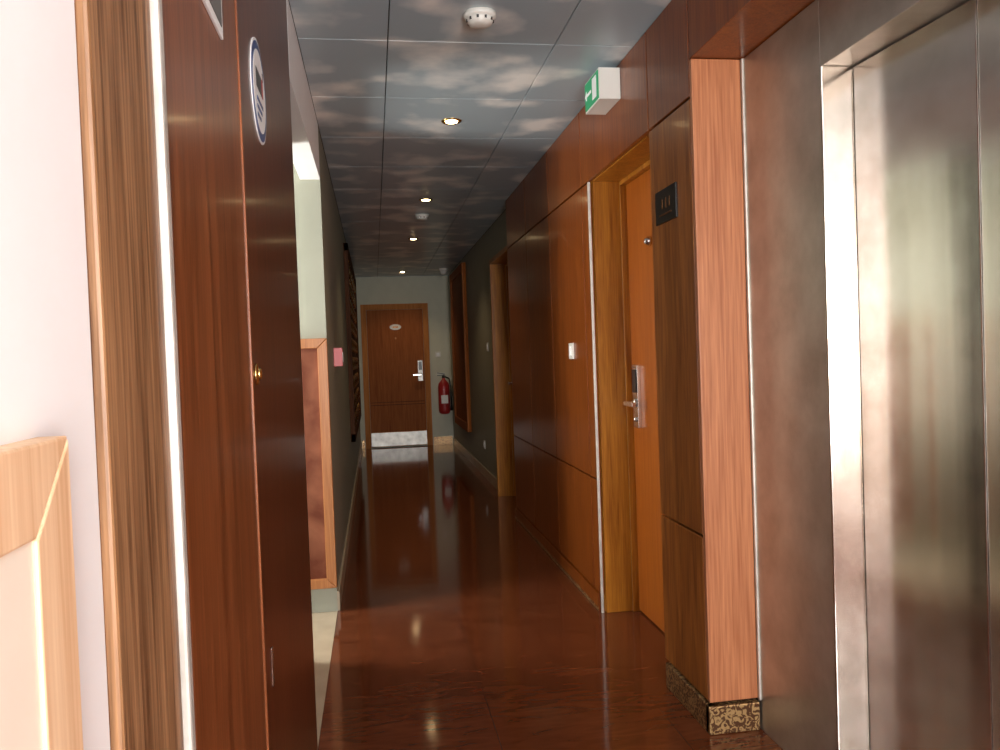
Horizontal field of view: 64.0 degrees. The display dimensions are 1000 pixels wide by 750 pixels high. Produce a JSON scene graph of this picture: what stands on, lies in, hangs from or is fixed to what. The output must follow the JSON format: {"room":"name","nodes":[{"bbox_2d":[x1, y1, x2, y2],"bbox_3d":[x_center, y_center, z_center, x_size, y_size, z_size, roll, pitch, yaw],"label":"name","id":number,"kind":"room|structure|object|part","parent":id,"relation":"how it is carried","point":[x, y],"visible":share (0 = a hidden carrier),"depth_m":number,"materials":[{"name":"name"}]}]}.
{"room":"hotel corridor","nodes":[
{"label":"hotel corridor","id":0,"kind":"room"},
{"bbox_2d":[0,0,109,749],"bbox_3d":[-0.211,0.059,-0.478,0.100,2.500,2.320,-2,1,-9],"label":"wall","id":1,"kind":"structure","parent":0,"point":[46,383],"depth_m":0.60,"materials":[{"name":"white paint"}]},
{"bbox_2d":[0,436,82,749],"bbox_3d":[-0.260,0.479,0.333,0.022,0.865,0.480,-2,1,-9],"label":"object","id":2,"kind":"object","parent":1,"relation":"attached to","point":[40,694],"visible":1,"depth_m":0.50,"materials":[{"name":"brown wood"}]},
{"bbox_2d":[74,0,183,749],"bbox_3d":[-0.410,0.035,0.800,0.106,2.500,0.263,-2,1,-9],"label":"trim","id":3,"kind":"structure","parent":1,"relation":"attached to","point":[114,49],"depth_m":0.77,"materials":[{"name":"brown wood"}]},
{"bbox_2d":[162,0,266,749],"bbox_3d":[-0.484,0.027,1.249,0.100,2.500,0.584,-2,1,-9],"label":"door","id":4,"kind":"structure","parent":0,"point":[201,72],"depth_m":1.19,"materials":[{"name":"brown wood"}]},
{"bbox_2d":[149,0,195,749],"bbox_3d":[-0.416,0.032,0.947,0.069,2.500,0.021,-2,1,-9],"label":"trim","id":5,"kind":"structure","parent":4,"relation":"attached to","point":[156,16],"depth_m":0.94,"materials":[{"name":"metal"}]},
{"bbox_2d":[202,0,222,39],"bbox_3d":[-0.450,-0.704,1.192,0.006,0.280,0.320,-2,1,-9],"label":"plate","id":6,"kind":"object","parent":4,"relation":"attached to","point":[213,7],"visible":1,"depth_m":1.29,"materials":[{"name":"white paint"}]},
{"bbox_2d":[286,0,360,612],"bbox_3d":[-1.988,-0.060,7.054,1.265,2.500,9.145,-2,1,-9],"label":"wall","id":7,"kind":"structure","parent":0,"point":[305,144],"depth_m":4.13,"materials":[{"name":"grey paint"}]},
{"bbox_2d":[234,0,317,749],"bbox_3d":[-0.609,0.009,2.082,0.112,2.495,1.099,-2,1,-9],"label":"door","id":8,"kind":"structure","parent":7,"relation":"in","point":[267,169],"depth_m":1.96,"materials":[{"name":"brown wood"}]},
{"bbox_2d":[250,37,265,144],"bbox_3d":[-0.545,-0.640,1.811,0.004,0.230,0.240,-2,1,-9],"label":"no smoking sign","id":9,"kind":"object","parent":8,"relation":"attached to","point":[256,70],"visible":1,"depth_m":1.78,"materials":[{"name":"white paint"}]},
{"bbox_2d":[301,338,336,589],"bbox_3d":[-1.117,0.462,4.061,0.518,1.280,0.035,-2,1,-9],"label":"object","id":10,"kind":"object","parent":7,"relation":"attached to","point":[314,352],"visible":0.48,"depth_m":4.08,"materials":[{"name":"brown wood"}]},
{"bbox_2d":[333,348,343,365],"bbox_3d":[-0.972,-0.108,4.821,0.052,0.110,0.110,-2,1,-9],"label":"sign","id":11,"kind":"object","parent":7,"relation":"attached to","point":[338,352],"visible":1,"depth_m":4.77,"materials":[{"name":"pink paint"}]},
{"bbox_2d":[337,442,361,609],"bbox_3d":[-1.430,1.099,7.910,0.012,0.099,7.630,-2,1,-9],"label":"baseboard","id":12,"kind":"structure","parent":7,"relation":"attached to","point":[347,539],"depth_m":5.37,"materials":[{"name":"beige tile"}]},
{"bbox_2d":[343,243,360,441],"bbox_3d":[-1.642,-0.326,9.000,0.040,1.810,3.500,-2,1,-9],"label":"wall screen","id":13,"kind":"object","parent":7,"relation":"attached to","point":[349,276],"visible":1,"depth_m":7.97,"materials":[{"name":"brown wood"}]},
{"bbox_2d":[288,0,505,275],"bbox_3d":[-0.894,-1.371,5.023,3.100,0.100,13.650,-2,1,-9],"label":"ceiling","id":14,"kind":"structure","parent":0,"point":[288,0],"depth_m":3.95,"materials":[{"name":"white paint"}]},
{"bbox_2d":[415,214,428,219],"bbox_3d":[-0.658,-1.330,6.757,0.115,0.044,0.115,-2,1,-9],"label":"smoke detector","id":15,"kind":"object","parent":14,"relation":"attached to","point":[418,216],"visible":1,"depth_m":6.72,"materials":[{"name":"white plastic"}]},
{"bbox_2d":[419,198,432,201],"bbox_3d":[-0.565,-1.333,6.103,0.103,0.013,0.103,-2,1,-9],"label":"recessed light","id":16,"kind":"object","parent":14,"relation":"in","point":[422,199],"depth_m":6.08,"materials":[{"name":"white glass"}]},
{"bbox_2d":[439,268,447,274],"bbox_3d":[-0.772,-1.406,10.889,0.119,0.085,0.119,-2,1,-9],"label":"dome camera","id":17,"kind":"object","parent":14,"relation":"attached to","point":[443,271],"visible":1,"depth_m":10.85,"materials":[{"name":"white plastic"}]},
{"bbox_2d":[441,118,460,124],"bbox_3d":[-0.249,-1.296,4.098,0.103,0.013,0.103,-2,1,-9],"label":"recessed light","id":18,"kind":"object","parent":14,"relation":"in","point":[448,121],"depth_m":4.08,"materials":[{"name":"white glass"}]},
{"bbox_2d":[463,7,495,28],"bbox_3d":[-0.071,-1.256,2.831,0.115,0.044,0.115,-2,1,-9],"label":"smoke detector","id":19,"kind":"object","parent":14,"relation":"attached to","point":[476,17],"visible":1,"depth_m":2.80,"materials":[{"name":"white plastic"}]},
{"bbox_2d":[289,0,670,276],"bbox_3d":[-0.400,-1.330,5.101,1.361,0.018,13.446,-2,1,-9],"label":"ceiling panels","id":20,"kind":"object","parent":14,"relation":"attached to","point":[514,84],"depth_m":3.77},
{"bbox_2d":[355,276,453,448],"bbox_3d":[-1.358,-0.200,11.831,2.000,2.500,0.100,-2,1,-9],"label":"wall","id":21,"kind":"structure","parent":0,"point":[432,290],"depth_m":11.82,"materials":[{"name":"paint"}]},
{"bbox_2d":[360,303,432,448],"bbox_3d":[-1.508,0.009,11.710,0.980,2.100,0.100,-2,1,-9],"label":"door","id":22,"kind":"structure","parent":21,"relation":"in","point":[397,382],"depth_m":11.74,"materials":[{"name":"wood"}]},
{"bbox_2d":[390,324,400,329],"bbox_3d":[-1.533,-0.701,11.719,0.169,0.084,0.008,-2,1,-9],"label":"door sign","id":23,"kind":"object","parent":22,"relation":"attached to","point":[394,326],"depth_m":11.71,"materials":[{"name":"white paint"}]},
{"bbox_2d":[362,436,452,448],"bbox_3d":[-1.359,0.992,11.797,1.325,0.119,0.012,-2,1,-9],"label":"baseboard","id":24,"kind":"structure","parent":21,"relation":"attached to","point":[441,440],"depth_m":11.87,"materials":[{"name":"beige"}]},
{"bbox_2d":[435,352,440,356],"bbox_3d":[-0.918,-0.306,11.841,0.080,0.080,0.014,-2,1,-9],"label":"light switch","id":25,"kind":"object","parent":21,"relation":"attached to","point":[437,354],"visible":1,"depth_m":11.84,"materials":[{"name":"white plastic"}]},
{"bbox_2d":[437,373,452,413],"bbox_3d":[-0.825,0.267,11.767,0.174,0.612,0.210,-3,2,-39],"label":"fire extinguisher","id":26,"kind":"object","parent":21,"relation":"attached to","point":[444,390],"visible":1,"depth_m":11.70,"materials":[{"name":"red paint"}]},
{"bbox_2d":[448,210,506,477],"bbox_3d":[0.501,-0.106,5.266,0.370,2.500,13.450,-2,1,-9],"label":"wall","id":27,"kind":"structure","parent":0,"point":[494,239],"depth_m":8.51,"materials":[{"name":"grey paint"}]},
{"bbox_2d":[449,262,471,431],"bbox_3d":[-0.521,-0.344,10.366,0.050,2.040,1.550,-2,1,-9],"label":"wall panel","id":28,"kind":"object","parent":27,"relation":"attached to","point":[458,292],"visible":1,"depth_m":10.19,"materials":[{"name":"brown wood"}]},
{"bbox_2d":[453,437,496,488],"bbox_3d":[-0.332,1.018,9.631,0.012,0.099,4.570,-2,1,-9],"label":"baseboard","id":29,"kind":"structure","parent":27,"relation":"attached to","point":[491,478],"depth_m":9.12,"materials":[{"name":"beige tile"}]},
{"bbox_2d":[489,246,515,496],"bbox_3d":[0.136,0.038,6.839,0.236,2.160,1.035,-2,1,-9],"label":"door","id":30,"kind":"structure","parent":27,"relation":"in","point":[498,265],"depth_m":7.30,"materials":[{"name":"orange wood"}]},
{"bbox_2d":[515,508,600,610],"bbox_3d":[0.319,1.111,5.154,0.029,0.084,2.360,-2,1,-9],"label":"baseboard","id":31,"kind":"structure","parent":27,"relation":"attached to","point":[591,593],"depth_m":4.73,"materials":[{"name":"brown wood"}]},
{"bbox_2d":[587,182,603,612],"bbox_3d":[0.470,0.117,3.929,0.012,2.120,0.013,-2,1,-9],"label":"trim","id":32,"kind":"structure","parent":27,"relation":"attached to","point":[588,183],"depth_m":3.92,"materials":[{"name":"metal"}]},
{"bbox_2d":[590,134,664,632],"bbox_3d":[0.666,0.100,3.519,0.223,2.160,0.940,-2,1,-9],"label":"door","id":33,"kind":"structure","parent":27,"relation":"in","point":[621,194],"depth_m":3.92,"materials":[{"name":"orange wood"}]},
{"bbox_2d":[505,0,814,702],"bbox_3d":[0.855,-0.096,2.462,0.331,2.402,7.792,-2,1,-9],"label":"wall paneling","id":34,"kind":"structure","parent":27,"relation":"attached to","point":[680,81],"depth_m":2.83,"materials":[{"name":"brown wood"}]},
{"bbox_2d":[569,343,574,358],"bbox_3d":[0.385,-0.130,4.331,0.014,0.086,0.086,-2,1,-9],"label":"light switch","id":35,"kind":"object","parent":34,"relation":"attached to","point":[571,345],"visible":1,"depth_m":4.31,"materials":[{"name":"white plastic"}]},
{"bbox_2d":[585,67,620,114],"bbox_3d":[0.438,-1.221,3.448,0.097,0.130,0.220,-2,1,-9],"label":"exit sign","id":36,"kind":"object","parent":34,"relation":"attached to","point":[602,90],"visible":1,"depth_m":3.35,"materials":[{"name":"white plastic"}]},
{"bbox_2d":[655,182,677,225],"bbox_3d":[0.597,-0.612,2.877,0.009,0.120,0.200,-2,1,-9],"label":"number plaque","id":37,"kind":"object","parent":34,"relation":"attached to","point":[666,202],"visible":1,"depth_m":2.86,"materials":[{"name":"black plastic"}]},
{"bbox_2d":[666,662,759,734],"bbox_3d":[0.755,1.146,2.876,0.179,0.094,0.407,-2,1,-9],"label":"baseboard","id":38,"kind":"structure","parent":27,"relation":"attached to","point":[740,715],"depth_m":2.69,"materials":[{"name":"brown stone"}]},
{"bbox_2d":[740,58,760,699],"bbox_3d":[0.840,0.024,2.667,0.014,2.139,0.013,-2,1,-9],"label":"trim","id":39,"kind":"structure","parent":27,"relation":"attached to","point":[741,59],"depth_m":2.66,"materials":[{"name":"metal"}]},
{"bbox_2d":[740,0,999,749],"bbox_3d":[1.055,0.089,1.801,0.157,2.238,1.825,-2,1,-9],"label":"elevator","id":40,"kind":"object","parent":27,"relation":"attached to","point":[872,127],"visible":0.97,"depth_m":2.13,"materials":[{"name":"metal"}]},
{"bbox_3d":[1.070,0.174,2.013,0.063,2.034,0.432,-2,1,-9],"label":"door","id":41,"kind":"part","parent":40,"relation":"part of","materials":[{"name":"metal"}]},
{"bbox_3d":[1.147,0.181,1.583,0.046,2.034,0.434,-2,1,-9],"label":"door","id":42,"kind":"part","parent":40,"relation":"part of","materials":[{"name":"metal"}]},
{"bbox_2d":[312,444,782,749],"bbox_3d":[-0.758,1.233,5.143,3.000,0.080,13.550,-2,1,-9],"label":"floor","id":43,"kind":"structure","parent":0,"point":[456,629],"depth_m":3.59,"materials":[{"name":"brown wood"}]}
]}

